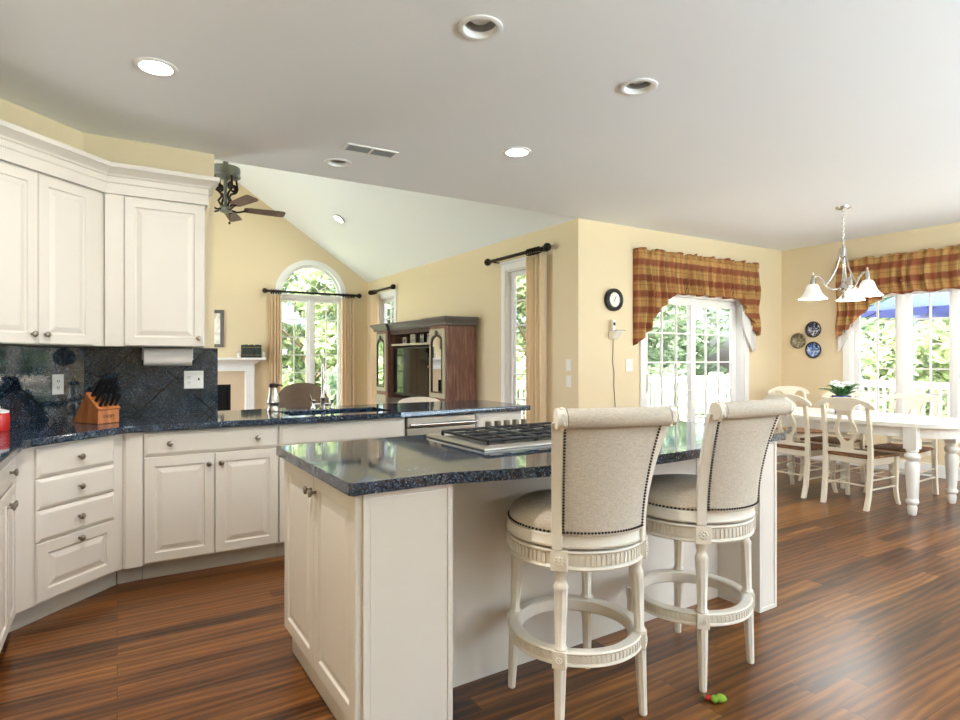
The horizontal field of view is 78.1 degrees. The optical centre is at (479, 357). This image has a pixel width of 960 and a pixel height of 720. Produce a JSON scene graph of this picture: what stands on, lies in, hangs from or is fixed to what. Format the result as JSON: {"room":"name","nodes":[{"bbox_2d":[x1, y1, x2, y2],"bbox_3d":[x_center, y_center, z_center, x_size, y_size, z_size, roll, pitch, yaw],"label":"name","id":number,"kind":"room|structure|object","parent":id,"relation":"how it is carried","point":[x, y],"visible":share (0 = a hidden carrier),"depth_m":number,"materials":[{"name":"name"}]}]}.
{"room":"kitchen","nodes":[
{"label":"kitchen","id":0,"kind":"room"},
{"bbox_2d":[0,98,82,346],"bbox_3d":[-2.765,-0.120,3.235,0.965,2.840,0.935,0,0,-32],"label":"wall","id":1,"kind":"structure","parent":0,"point":[10,112],"depth_m":3.50,"materials":[{"name":"yellow paint"}]},
{"bbox_2d":[0,346,83,426],"bbox_3d":[-2.661,0.158,3.221,0.018,0.453,1.148,0,0,14],"label":"backsplash","id":2,"kind":"structure","parent":1,"relation":"attached to","point":[26,372],"depth_m":3.47,"materials":[{"name":"stone"}]},
{"bbox_2d":[52,374,63,394],"bbox_3d":[-2.559,0.160,3.589,0.007,0.122,0.075,0,0,13],"label":"power outlet","id":3,"kind":"object","parent":2,"relation":"attached to","point":[57,379],"visible":1,"depth_m":3.58,"materials":[{"name":"white plastic"}]},
{"bbox_2d":[0,160,103,346],"bbox_3d":[-2.491,-0.586,3.202,0.348,1.028,1.040,0,0,13],"label":"upper cabinet","id":4,"kind":"object","parent":1,"relation":"attached to","point":[52,228],"visible":0.98,"depth_m":3.22,"materials":[{"name":"beige paint"}]},
{"bbox_2d":[83,133,213,347],"bbox_3d":[-2.238,-0.070,4.035,0.770,2.740,0.120,0,0,-32],"label":"wall","id":5,"kind":"structure","parent":0,"point":[117,150],"depth_m":4.06,"materials":[{"name":"yellow paint"}]},
{"bbox_2d":[84,347,217,416],"bbox_3d":[-2.193,0.158,3.982,0.789,0.453,0.018,0,0,-32],"label":"tile backsplash","id":6,"kind":"structure","parent":5,"relation":"attached to","point":[145,390],"depth_m":3.96,"materials":[{"name":"tile"}]},
{"bbox_2d":[184,371,202,388],"bbox_3d":[-1.978,0.150,4.093,0.122,0.122,0.016,0,0,-32],"label":"power outlet","id":7,"kind":"object","parent":6,"relation":"attached to","point":[192,379],"visible":1,"depth_m":4.09,"materials":[{"name":"white plastic"}]},
{"bbox_2d":[105,193,204,347],"bbox_3d":[-2.100,-0.586,3.832,0.552,1.028,0.360,0,0,-32],"label":"upper cabinet","id":8,"kind":"object","parent":5,"relation":"attached to","point":[155,249],"visible":0.99,"depth_m":3.70,"materials":[{"name":"beige paint"}]},
{"bbox_2d":[142,347,192,365],"bbox_3d":[-2.056,-0.010,3.901,0.296,0.124,0.116,0,0,-32],"label":"paper towel roll","id":9,"kind":"object","parent":8,"relation":"attached to","point":[150,356],"visible":0.97,"depth_m":3.86,"materials":[{"name":"white paper"}]},
{"bbox_2d":[214,180,366,408],"bbox_3d":[-4.705,-1.135,9.754,6.230,4.870,0.150,0,0,-32],"label":"wall","id":10,"kind":"structure","parent":0,"point":[251,253],"depth_m":10.21,"materials":[{"name":"yellow paint"}]},
{"bbox_2d":[214,310,223,346],"bbox_3d":[-4.600,-0.490,9.708,0.740,0.620,0.036,0,0,-32],"label":"framed picture","id":11,"kind":"object","parent":10,"relation":"attached to","point":[218,314],"visible":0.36,"depth_m":9.86,"materials":[{"name":"brown wood"}]},
{"bbox_2d":[214,313,219,343],"bbox_3d":[-4.601,-0.490,9.709,0.630,0.510,0.002,0,0,-32],"label":"print","id":12,"kind":"object","parent":11,"relation":"attached to","point":[216,315],"depth_m":9.85},
{"bbox_2d":[275,260,346,405],"bbox_3d":[-3.067,-0.393,10.728,1.330,2.745,0.200,0,0,-32],"label":"window","id":13,"kind":"structure","parent":10,"relation":"in","point":[310,300],"depth_m":10.72,"materials":[{"name":"white paint"}]},
{"bbox_2d":[262,288,361,297],"bbox_3d":[-2.989,-1.157,10.638,1.782,0.098,0.135,0,0,-32],"label":"curtain rod","id":14,"kind":"object","parent":10,"relation":"attached to","point":[264,290],"visible":1,"depth_m":10.57,"materials":[{"name":"brown metal"}]},
{"bbox_2d":[269,294,281,393],"bbox_3d":[-3.550,0.090,10.272,0.204,2.380,0.076,0,0,-32],"label":"window curtain","id":15,"kind":"object","parent":14,"relation":"hanging from","point":[275,301],"visible":0.68,"depth_m":10.26,"materials":[{"name":"fabric"}]},
{"bbox_2d":[340,298,354,405],"bbox_3d":[-2.443,0.090,10.950,0.268,2.380,0.077,0,0,-32],"label":"window curtain","id":16,"kind":"object","parent":14,"relation":"hanging from","point":[347,379],"visible":0.84,"depth_m":10.94,"materials":[{"name":"fabric"}]},
{"bbox_2d":[214,160,576,281],"bbox_3d":[-1.815,-2.460,7.995,3.140,2.240,6.170,0,0,-32],"label":"ceiling","id":17,"kind":"structure","parent":0,"point":[385,231],"depth_m":8.59,"materials":[{"name":"white paint"}]},
{"bbox_2d":[214,161,285,223],"bbox_3d":[-2.880,-2.468,6.816,1.230,1.864,1.283,0,0,-32],"label":"ceiling fan","id":18,"kind":"object","parent":17,"relation":"hanging from","point":[226,172],"visible":0.72,"depth_m":6.75,"materials":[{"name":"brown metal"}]},
{"bbox_2d":[333,214,343,222],"bbox_3d":[-2.190,-2.182,9.178,0.183,0.167,0.183,0,0,13],"label":"recessed light","id":19,"kind":"object","parent":17,"relation":"in","point":[338,217],"visible":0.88,"depth_m":9.19,"materials":[{"name":"white paint"}]},
{"bbox_2d":[367,221,568,421],"bbox_3d":[-0.577,-0.140,8.836,0.150,2.880,6.030,0,0,-32],"label":"wall","id":20,"kind":"structure","parent":0,"point":[462,285],"depth_m":7.59,"materials":[{"name":"yellow paint"}]},
{"bbox_2d":[368,284,395,294],"bbox_3d":[-1.718,-1.197,10.424,0.135,0.098,1.132,0,0,-32],"label":"curtain rod","id":21,"kind":"object","parent":20,"relation":"attached to","point":[370,292],"visible":0.99,"depth_m":10.41,"materials":[{"name":"brown metal"}]},
{"bbox_2d":[370,294,378,403],"bbox_3d":[-1.896,0.070,10.667,0.076,2.420,0.283,0,0,-32],"label":"window curtain","id":22,"kind":"object","parent":21,"relation":"hanging from","point":[374,298],"visible":0.59,"depth_m":10.64,"materials":[{"name":"fabric"}]},
{"bbox_2d":[377,289,396,323],"bbox_3d":[-1.599,-0.105,10.456,0.200,2.130,0.910,0,0,-32],"label":"window","id":23,"kind":"structure","parent":20,"relation":"in","point":[392,294],"depth_m":10.49,"materials":[{"name":"white paint"}]},
{"bbox_2d":[484,243,550,265],"bbox_3d":[0.430,-1.197,6.919,0.135,0.098,1.292,0,0,-32],"label":"curtain rod","id":24,"kind":"object","parent":20,"relation":"attached to","point":[546,247],"visible":0.99,"depth_m":6.67,"materials":[{"name":"brown metal"}]},
{"bbox_2d":[526,253,545,422],"bbox_3d":[0.610,0.070,6.581,0.079,2.420,0.312,0,0,-32],"label":"window curtain","id":25,"kind":"object","parent":24,"relation":"hanging from","point":[535,264],"visible":0.77,"depth_m":6.52,"materials":[{"name":"fabric"}]},
{"bbox_2d":[500,252,546,421],"bbox_3d":[0.549,-0.105,6.951,0.200,2.130,0.930,0,0,-32],"label":"window","id":26,"kind":"structure","parent":20,"relation":"in","point":[509,300],"depth_m":7.22,"materials":[{"name":"white paint"}]},
{"bbox_2d":[566,359,570,370],"bbox_3d":[0.930,0.075,6.223,0.010,0.120,0.075,0,0,-32],"label":"light switch","id":27,"kind":"object","parent":20,"relation":"attached to","point":[568,361],"visible":1,"depth_m":6.22,"materials":[{"name":"white plastic"}]},
{"bbox_2d":[566,376,570,386],"bbox_3d":[0.930,0.245,6.223,0.010,0.120,0.075,0,0,-32],"label":"light switch","id":28,"kind":"object","parent":20,"relation":"attached to","point":[568,378],"visible":1,"depth_m":6.22,"materials":[{"name":"white plastic"}]},
{"bbox_2d":[0,0,959,250],"bbox_3d":[2.029,-1.520,2.135,9.850,0.160,7.820,0,0,-32],"label":"ceiling","id":29,"kind":"structure","parent":0,"point":[763,119],"depth_m":3.29,"materials":[{"name":"white paint"}]},
{"bbox_2d":[133,57,177,77],"bbox_3d":[-1.603,-1.480,2.930,0.198,0.099,0.198,0,0,-32],"label":"recessed light","id":30,"kind":"object","parent":29,"relation":"in","point":[156,67],"visible":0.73,"depth_m":2.95,"materials":[{"name":"white paint"}]},
{"bbox_2d":[324,158,351,167],"bbox_3d":[-1.046,-1.480,4.367,0.198,0.099,0.198,0,0,-32],"label":"recessed light","id":31,"kind":"object","parent":29,"relation":"in","point":[333,162],"visible":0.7,"depth_m":4.42,"materials":[{"name":"white paint"}]},
{"bbox_2d":[342,143,398,158],"bbox_3d":[-0.759,-1.436,4.109,0.360,0.008,0.140,0,0,-30],"label":"ceiling vent","id":32,"kind":"object","parent":29,"relation":"in","point":[350,147],"visible":1,"depth_m":4.10,"materials":[{"name":"metal"}]},
{"bbox_2d":[458,15,502,40],"bbox_3d":[0.002,-1.480,2.581,0.198,0.099,0.198,0,0,-32],"label":"recessed light","id":33,"kind":"object","parent":29,"relation":"in","point":[474,27],"visible":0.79,"depth_m":2.62,"materials":[{"name":"white paint"}]},
{"bbox_2d":[503,147,530,156],"bbox_3d":[0.258,-1.480,4.134,0.198,0.099,0.198,0,0,-32],"label":"recessed light","id":34,"kind":"object","parent":29,"relation":"in","point":[512,151],"visible":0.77,"depth_m":4.17,"materials":[{"name":"white paint"}]},
{"bbox_2d":[619,78,657,95],"bbox_3d":[0.842,-1.480,3.143,0.198,0.099,0.198,0,0,-32],"label":"recessed light","id":35,"kind":"object","parent":29,"relation":"in","point":[632,87],"visible":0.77,"depth_m":3.19,"materials":[{"name":"white paint"}]},
{"bbox_2d":[798,205,883,301],"bbox_3d":[3.512,-0.997,5.641,0.688,0.884,0.694,0,0,-32],"label":"chandelier","id":36,"kind":"object","parent":29,"relation":"hanging from","point":[867,288],"visible":1,"depth_m":5.64,"materials":[{"name":"glass"}]},
{"bbox_2d":[0,416,959,719],"bbox_3d":[0.407,1.360,4.771,9.880,0.120,14.010,0,0,-32],"label":"floor","id":37,"kind":"structure","parent":0,"point":[864,624],"depth_m":2.63,"materials":[{"name":"brown wood"}]},
{"bbox_2d":[0,457,18,651],"bbox_3d":[-2.265,0.863,2.395,0.620,0.874,0.468,0,0,-32],"label":"base cabinet","id":38,"kind":"object","parent":37,"relation":"on","point":[8,505],"visible":0.98,"depth_m":2.54,"materials":[{"name":"beige paint"}]},
{"bbox_2d":[8,434,122,632],"bbox_3d":[-2.352,0.863,3.125,0.600,0.874,0.753,0,0,14],"label":"base cabinet","id":39,"kind":"object","parent":37,"relation":"on","point":[69,495],"visible":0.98,"depth_m":3.02,"materials":[{"name":"beige paint"}]},
{"bbox_2d":[0,400,529,470],"bbox_3d":[-1.007,0.405,3.434,3.868,0.040,2.467,0,0,-32],"label":"countertop","id":40,"kind":"structure","parent":39,"relation":"on","point":[13,441],"depth_m":3.77,"materials":[{"name":"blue stone"}]},
{"bbox_2d":[0,409,9,431],"bbox_3d":[-2.538,0.318,3.118,0.100,0.134,0.100,0,0,-32],"label":"canister","id":41,"kind":"object","parent":40,"relation":"on","point":[4,414],"visible":1,"depth_m":3.11,"materials":[{"name":"ceramic"}]},
{"bbox_2d":[73,376,121,423],"bbox_3d":[-2.273,0.247,3.527,0.286,0.275,0.137,0,0,26],"label":"knife block","id":42,"kind":"object","parent":40,"relation":"on","point":[98,406],"visible":1,"depth_m":3.47,"materials":[{"name":"brown wood"}]},
{"bbox_2d":[267,383,282,411],"bbox_3d":[-1.486,0.282,4.275,0.091,0.205,0.101,0,0,42],"label":"soap dispenser","id":43,"kind":"object","parent":40,"relation":"on","point":[273,401],"visible":1,"depth_m":4.24,"materials":[{"name":"silver metal"}]},
{"bbox_2d":[267,388,279,411],"bbox_3d":[-1.489,0.298,4.271,0.092,0.172,0.091,0,0,-32],"label":"bottle","id":44,"kind":"object","parent":43,"relation":"attached to","point":[273,401],"depth_m":4.24,"materials":[{"name":"silver metal"}]},
{"bbox_2d":[309,358,336,408],"bbox_3d":[-1.180,0.192,4.509,0.196,0.386,0.172,0,0,41],"label":"kitchen faucet","id":45,"kind":"object","parent":40,"relation":"on","point":[322,404],"visible":1,"depth_m":4.52,"materials":[{"name":"silver metal"}]},
{"bbox_2d":[117,432,142,583],"bbox_3d":[-2.042,0.863,3.454,0.126,0.874,0.176,0,0,-32],"label":"filler panel","id":46,"kind":"object","parent":37,"relation":"on","point":[132,442],"visible":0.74,"depth_m":3.39,"materials":[{"name":"beige paint"}]},
{"bbox_2d":[142,425,277,578],"bbox_3d":[-1.770,0.863,3.859,0.757,0.874,0.650,0,0,-32],"label":"base cabinet","id":47,"kind":"object","parent":37,"relation":"on","point":[210,496],"visible":0.99,"depth_m":3.60,"materials":[{"name":"beige paint"}]},
{"bbox_2d":[218,358,265,410],"bbox_3d":[-4.454,0.647,9.497,1.960,1.305,0.549,0,0,-32],"label":"fireplace","id":48,"kind":"object","parent":37,"relation":"on","point":[235,375],"visible":0.27,"depth_m":9.90,"materials":[{"name":"white paint"}]},
{"bbox_2d":[218,358,265,359],"bbox_3d":[-4.521,0.013,9.608,1.960,0.035,0.289,0,0,-32],"label":"mantel shelf","id":49,"kind":"object","parent":48,"relation":"attached to","point":[218,358],"depth_m":9.80,"materials":[{"name":"white paint"}]},
{"bbox_2d":[241,345,244,357],"bbox_3d":[-3.969,-0.113,9.922,0.042,0.215,0.152,0,0,-32],"label":"book","id":50,"kind":"object","parent":48,"relation":"on","point":[242,346],"visible":1,"depth_m":9.86,"materials":[{"name":"paper"}]},
{"bbox_2d":[279,383,329,407],"bbox_3d":[-1.784,0.770,5.972,0.511,1.060,0.511,0,0,16],"label":"swivel armchair","id":51,"kind":"object","parent":37,"relation":"on","point":[296,394],"visible":0.12,"depth_m":5.75,"materials":[{"name":"beige fabric"}]},
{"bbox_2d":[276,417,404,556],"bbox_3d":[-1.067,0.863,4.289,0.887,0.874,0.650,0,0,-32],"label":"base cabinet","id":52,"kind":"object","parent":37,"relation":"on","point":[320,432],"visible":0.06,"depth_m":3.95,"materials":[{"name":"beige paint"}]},
{"bbox_2d":[398,397,438,402],"bbox_3d":[-0.691,0.863,6.714,0.570,0.876,0.517,0,0,-7],"label":"armchair","id":53,"kind":"object","parent":37,"relation":"on","point":[410,399],"visible":0.09,"depth_m":6.49,"materials":[{"name":"fabric"}]},
{"bbox_2d":[370,316,478,403],"bbox_3d":[-0.903,0.385,8.659,0.510,1.830,2.570,0,0,-32],"label":"entertainment center","id":54,"kind":"object","parent":37,"relation":"on","point":[452,339],"visible":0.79,"depth_m":7.74,"materials":[{"name":"brown wood"}]},
{"bbox_2d":[378,340,382,385],"bbox_3d":[-1.571,0.080,9.382,0.004,0.720,0.260,0,0,-32],"label":"mirror","id":55,"kind":"object","parent":54,"relation":"attached to","point":[380,342],"depth_m":9.39,"materials":[{"name":"clear glass"}]},
{"bbox_2d":[391,342,428,345],"bbox_3d":[-0.858,-0.200,8.693,0.340,0.030,1.460,0,0,-32],"label":"shelf","id":56,"kind":"object","parent":54,"relation":"attached to","point":[392,343],"depth_m":8.76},
{"bbox_2d":[393,346,428,398],"bbox_3d":[-0.940,0.217,8.654,0.400,0.765,1.380,0,0,-32],"label":"television","id":57,"kind":"object","parent":54,"relation":"on","point":[410,364],"visible":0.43,"depth_m":8.63,"materials":[{"name":"glass"}]},
{"bbox_2d":[410,334,415,342],"bbox_3d":[-0.974,-0.283,8.821,0.062,0.135,0.170,0,0,-32],"label":"photo frame","id":58,"kind":"object","parent":54,"relation":"on","point":[413,336],"visible":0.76,"depth_m":8.79,"materials":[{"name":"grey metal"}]},
{"bbox_2d":[419,333,424,342],"bbox_3d":[-0.817,-0.285,8.565,0.062,0.140,0.160,0,0,-32],"label":"photo frame","id":59,"kind":"object","parent":54,"relation":"on","point":[421,335],"visible":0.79,"depth_m":8.53,"materials":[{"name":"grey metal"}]},
{"bbox_2d":[432,337,440,391],"bbox_3d":[-0.562,0.080,7.736,0.004,0.720,0.280,0,0,-32],"label":"mirror","id":60,"kind":"object","parent":54,"relation":"attached to","point":[436,341],"depth_m":7.74,"materials":[{"name":"clear glass"}]},
{"bbox_2d":[405,413,476,435],"bbox_3d":[-0.426,0.866,4.661,0.580,0.868,0.646,0,0,-32],"label":"dishwasher","id":61,"kind":"object","parent":37,"relation":"on","point":[422,425],"visible":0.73,"depth_m":4.39,"materials":[{"name":"silver plastic"}]},
{"bbox_2d":[473,411,521,426],"bbox_3d":[-0.003,0.863,4.959,0.443,0.874,0.620,0,0,-32],"label":"base cabinet","id":62,"kind":"object","parent":37,"relation":"on","point":[481,418],"visible":0.13,"depth_m":4.68,"materials":[{"name":"beige paint"}]},
{"bbox_2d":[285,441,776,719],"bbox_3d":[0.334,0.863,2.837,2.336,0.874,0.892,0,0,-32],"label":"kitchen island","id":63,"kind":"object","parent":37,"relation":"on","point":[396,601],"visible":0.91,"depth_m":2.19,"materials":[{"name":"beige paint"}]},
{"bbox_2d":[276,420,785,495],"bbox_3d":[0.387,0.405,2.776,2.360,0.040,1.052,0,0,-32],"label":"island countertop","id":64,"kind":"structure","parent":63,"relation":"on","point":[376,465],"depth_m":2.22,"materials":[{"name":"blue stone"}]},
{"bbox_2d":[426,418,551,450],"bbox_3d":[0.248,0.353,2.902,0.880,0.063,0.530,0,0,-32],"label":"gas cooktop","id":65,"kind":"object","parent":64,"relation":"in","point":[498,436],"visible":0.71,"depth_m":2.73,"materials":[{"name":"silver metal"}]},
{"bbox_2d":[506,404,679,719],"bbox_3d":[0.374,0.729,2.204,0.520,1.142,0.615,0,0,-16],"label":"bar stool","id":66,"kind":"object","parent":37,"relation":"on","point":[591,518],"visible":1,"depth_m":2.01,"materials":[{"name":"fabric"}]},
{"bbox_2d":[509,489,550,532],"bbox_3d":[0.360,0.562,2.250,0.500,0.076,0.500,0,0,-24],"label":"seat cushion","id":67,"kind":"object","parent":66,"relation":"on","point":[530,512],"depth_m":2.13,"materials":[{"name":"grey fabric"}]},
{"bbox_2d":[626,397,794,692],"bbox_3d":[0.928,0.729,2.518,0.520,1.142,0.615,0,0,-30],"label":"bar stool","id":68,"kind":"object","parent":37,"relation":"on","point":[717,504],"visible":0.88,"depth_m":2.32,"materials":[{"name":"fabric"}]},
{"bbox_2d":[648,474,696,510],"bbox_3d":[0.905,0.562,2.560,0.500,0.076,0.500,0,0,-37],"label":"seat cushion","id":69,"kind":"object","parent":68,"relation":"on","point":[668,492],"depth_m":2.41,"materials":[{"name":"grey fabric"}]},
{"bbox_2d":[701,693,726,702],"bbox_3d":[0.885,1.284,2.235,0.092,0.028,0.036,0,0,10],"label":"plush toy","id":70,"kind":"object","parent":37,"relation":"on","point":[720,698],"visible":1,"depth_m":2.23,"materials":[{"name":"green fabric"}]},
{"bbox_2d":[767,386,829,466],"bbox_3d":[3.800,0.821,7.055,0.506,0.958,0.522,0,0,1],"label":"dining chair","id":71,"kind":"object","parent":37,"relation":"on","point":[792,390],"visible":0.34,"depth_m":7.27,"materials":[{"name":"beige paint"}]},
{"bbox_2d":[761,394,837,498],"bbox_3d":[3.115,0.821,5.774,0.522,0.958,0.506,0,0,-32],"label":"dining chair","id":72,"kind":"object","parent":37,"relation":"on","point":[791,447],"visible":0.61,"depth_m":5.61,"materials":[{"name":"beige paint"}]},
{"bbox_2d":[798,390,871,488],"bbox_3d":[3.712,0.821,6.215,0.522,0.958,0.506,0,0,-32],"label":"dining chair","id":73,"kind":"object","parent":37,"relation":"on","point":[833,441],"visible":0.5,"depth_m":6.16,"materials":[{"name":"beige paint"}]},
{"bbox_2d":[814,397,900,511],"bbox_3d":[3.397,0.821,5.313,0.522,0.958,0.506,0,0,-32],"label":"dining chair","id":74,"kind":"object","parent":37,"relation":"on","point":[847,454],"visible":1,"depth_m":5.22,"materials":[{"name":"beige paint"}]},
{"bbox_2d":[781,407,959,515],"bbox_3d":[3.514,0.920,5.730,1.013,0.760,2.056,0,0,-32],"label":"dining table","id":75,"kind":"object","parent":37,"relation":"on","point":[912,428],"visible":0.56,"depth_m":5.10,"materials":[{"name":"white paint"}]},
{"bbox_2d":[819,380,862,413],"bbox_3d":[3.528,0.378,5.736,0.356,0.324,0.409,0,0,17],"label":"potted flower","id":76,"kind":"object","parent":75,"relation":"on","point":[842,391],"visible":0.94,"depth_m":5.71,"materials":[{"name":"green plant"}]},
{"bbox_2d":[863,393,945,499],"bbox_3d":[4.046,0.821,5.670,0.522,0.958,0.506,0,0,-32],"label":"dining chair","id":77,"kind":"object","parent":37,"relation":"on","point":[912,400],"visible":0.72,"depth_m":5.66,"materials":[{"name":"beige paint"}]},
{"bbox_2d":[569,218,781,430],"bbox_3d":[2.560,-0.120,7.134,3.720,2.840,0.150,0,0,-32],"label":"wall","id":78,"kind":"structure","parent":0,"point":[600,253],"depth_m":6.39,"materials":[{"name":"yellow paint"}]},
{"bbox_2d":[604,288,622,310],"bbox_3d":[1.433,-0.622,6.322,0.244,0.244,0.055,0,0,-32],"label":"wall clock","id":79,"kind":"object","parent":78,"relation":"attached to","point":[613,298],"visible":1,"depth_m":6.30,"materials":[{"name":"black metal"}]},
{"bbox_2d":[609,319,625,398],"bbox_3d":[1.464,0.240,6.305,0.135,1.300,0.114,0,0,-32],"label":"cordless phone","id":80,"kind":"object","parent":78,"relation":"attached to","point":[614,334],"visible":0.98,"depth_m":6.29,"materials":[{"name":"white plastic"}]},
{"bbox_2d":[626,359,632,371],"bbox_3d":[1.634,0.080,6.472,0.105,0.135,0.010,0,0,-32],"label":"light switch","id":81,"kind":"object","parent":78,"relation":"attached to","point":[629,362],"visible":1,"depth_m":6.47,"materials":[{"name":"white plastic"}]},
{"bbox_2d":[640,294,748,422],"bbox_3d":[2.568,0.230,7.120,1.970,2.140,0.182,0,0,-32],"label":"door","id":82,"kind":"structure","parent":78,"relation":"in","point":[738,361],"depth_m":7.29,"materials":[{"name":"white paint"}]},
{"bbox_2d":[633,247,760,351],"bbox_3d":[2.637,-0.650,7.008,2.160,1.140,0.142,0,0,-32],"label":"plaid valance","id":83,"kind":"object","parent":78,"relation":"attached to","point":[660,275],"visible":1,"depth_m":6.83,"materials":[{"name":"fabric"}]},
{"bbox_2d":[782,222,959,466],"bbox_3d":[6.125,-0.120,4.733,0.150,2.840,7.970,0,0,-32],"label":"wall","id":84,"kind":"structure","parent":0,"point":[799,369],"depth_m":7.50,"materials":[{"name":"yellow paint"}]},
{"bbox_2d":[790,333,805,348],"bbox_3d":[4.171,-0.225,7.752,0.025,0.208,0.208,0,0,-32],"label":"decorative plate","id":85,"kind":"object","parent":84,"relation":"attached to","point":[798,340],"visible":1,"depth_m":7.76,"materials":[{"name":"beige ceramic"}]},
{"bbox_2d":[805,321,820,337],"bbox_3d":[4.273,-0.365,7.585,0.025,0.208,0.208,0,0,-32],"label":"decorative plate","id":86,"kind":"object","parent":84,"relation":"attached to","point":[812,329],"visible":1,"depth_m":7.59,"materials":[{"name":"ceramic"}]},
{"bbox_2d":[805,342,820,357],"bbox_3d":[4.273,-0.105,7.585,0.025,0.208,0.208,0,0,-32],"label":"decorative plate","id":87,"kind":"object","parent":84,"relation":"attached to","point":[812,349],"visible":1,"depth_m":7.59,"materials":[{"name":"blue ceramic"}]},
{"bbox_2d":[782,453,959,480],"bbox_3d":[6.058,1.230,4.682,0.016,0.140,7.654,0,0,-32],"label":"baseboard","id":88,"kind":"structure","parent":84,"relation":"attached to","point":[923,466],"depth_m":6.56,"materials":[{"name":"white paint"}]},
{"bbox_2d":[835,244,959,352],"bbox_3d":[5.026,-0.630,6.252,0.135,1.140,2.450,0,0,-32],"label":"plaid valance","id":89,"kind":"object","parent":84,"relation":"attached to","point":[930,270],"visible":0.81,"depth_m":6.71,"materials":[{"name":"fabric"}]},
{"bbox_2d":[843,288,959,418],"bbox_3d":[4.978,-0.025,6.557,0.200,1.750,1.810,0,0,-32],"label":"window","id":90,"kind":"structure","parent":84,"relation":"in","point":[904,318],"depth_m":6.73,"materials":[{"name":"white paint"}]},
{"label":"outside","id":91,"kind":"structure","parent":0,"visible":0},
{"bbox_2d":[519,381,726,416],"bbox_3d":[3.301,2.625,13.751,100.000,0.050,100.000,0,0,-32],"label":"ground","id":92,"kind":"structure","parent":91,"point":[681,415],"depth_m":27.25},
{"bbox_2d":[282,269,300,350],"bbox_3d":[-8.304,-1.430,16.626,5.111,8.068,8.345,0,0,3],"label":"tree","id":93,"kind":"object","parent":92,"relation":"on","point":[286,284],"visible":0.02,"depth_m":18.70,"materials":[{"name":"green plant"}]},
{"bbox_2d":[282,269,336,405],"bbox_3d":[-4.303,-1.430,17.672,5.111,8.068,8.345,0,0,43],"label":"tree","id":94,"kind":"object","parent":92,"relation":"on","point":[300,343],"visible":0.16,"depth_m":16.32,"materials":[{"name":"green plant"}]},
{"bbox_2d":[287,276,336,363],"bbox_3d":[-3.657,-1.249,19.251,6.539,7.707,6.281,0,0,30],"label":"tree","id":95,"kind":"object","parent":92,"relation":"on","point":[330,315],"visible":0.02,"depth_m":19.43,"materials":[{"name":"green plant"}]},
{"bbox_2d":[316,302,524,405],"bbox_3d":[-0.837,-1.249,16.450,6.281,7.707,6.539,0,0,0],"label":"tree","id":96,"kind":"object","parent":92,"relation":"on","point":[331,377],"visible":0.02,"depth_m":13.87,"materials":[{"name":"green plant"}]},
{"bbox_2d":[517,275,525,415],"bbox_3d":[1.812,-1.430,16.680,5.111,8.068,8.345,0,0,33],"label":"tree","id":97,"kind":"object","parent":92,"relation":"on","point":[521,285],"visible":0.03,"depth_m":15.44,"materials":[{"name":"green plant"}]},
{"bbox_2d":[518,277,697,328],"bbox_3d":[3.072,-1.430,20.386,8.345,8.068,5.111,0,0,13],"label":"tree","id":98,"kind":"object","parent":92,"relation":"on","point":[664,312],"visible":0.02,"depth_m":18.14,"materials":[{"name":"green plant"}]},
{"bbox_2d":[517,290,728,415],"bbox_3d":[4.368,-1.249,17.718,6.281,7.707,6.539,0,0,20],"label":"tree","id":99,"kind":"object","parent":92,"relation":"on","point":[669,320],"visible":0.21,"depth_m":16.49,"materials":[{"name":"green plant"}]},
{"bbox_2d":[663,296,945,414],"bbox_3d":[8.817,-1.249,16.781,6.539,7.707,6.281,0,0,-10],"label":"tree","id":100,"kind":"object","parent":92,"relation":"on","point":[865,326],"visible":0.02,"depth_m":17.50,"materials":[{"name":"green plant"}]},
{"bbox_2d":[722,313,888,407],"bbox_3d":[11.977,-1.249,22.150,6.539,7.707,6.281,0,0,40],"label":"tree","id":101,"kind":"object","parent":92,"relation":"on","point":[726,322],"visible":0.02,"depth_m":22.30,"materials":[{"name":"green plant"}]},
{"bbox_2d":[861,298,948,416],"bbox_3d":[10.857,-1.430,14.503,5.111,8.068,8.345,0,0,-17],"label":"tree","id":102,"kind":"object","parent":92,"relation":"on","point":[940,327],"visible":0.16,"depth_m":13.86,"materials":[{"name":"green plant"}]},
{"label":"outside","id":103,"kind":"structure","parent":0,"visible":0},
{"bbox_2d":[679,415,703,422],"bbox_3d":[5.415,1.440,6.954,7.900,0.160,12.200,0,0,-32],"label":"deck","id":104,"kind":"object","parent":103,"point":[699,420],"depth_m":13.09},
{"bbox_2d":[517,372,714,418],"bbox_3d":[2.280,0.850,12.070,7.700,1.020,0.100,0,0,-32],"label":"deck railing","id":105,"kind":"object","parent":104,"relation":"on","point":[711,378],"visible":0.13,"depth_m":13.44,"materials":[{"name":"white paint"}]},
{"bbox_2d":[716,372,948,416],"bbox_3d":[8.723,0.850,8.923,0.100,1.020,11.900,0,0,-32],"label":"deck railing","id":106,"kind":"object","parent":104,"relation":"on","point":[867,383],"visible":0.2,"depth_m":10.87,"materials":[{"name":"white paint"}]},
{"bbox_2d":[861,292,948,317],"bbox_3d":[7.133,0.060,8.570,2.871,2.720,2.871,0,0,-9],"label":"patio umbrella","id":107,"kind":"object","parent":104,"relation":"on","point":[940,301],"visible":0.36,"depth_m":8.77,"materials":[{"name":"fabric"}]},
{"bbox_3d":[-1.069,-0.120,-0.312,0.150,2.840,6.885,0,0,-32],"label":"wall","id":108,"kind":"structure","parent":0,"visible":0},
{"bbox_3d":[-2.260,-0.586,2.163,0.403,1.028,1.240,0,0,-32],"label":"upper cabinet","id":109,"kind":"object","parent":108,"relation":"attached to","visible":0},
{"bbox_2d":[0,119,219,209],"bbox_3d":[-2.081,-1.081,2.955,0.742,0.174,2.449,0,0,2],"label":"crown molding","id":110,"kind":"structure","parent":109,"relation":"attached to","point":[19,146],"depth_m":3.48,"materials":[{"name":"beige paint"}]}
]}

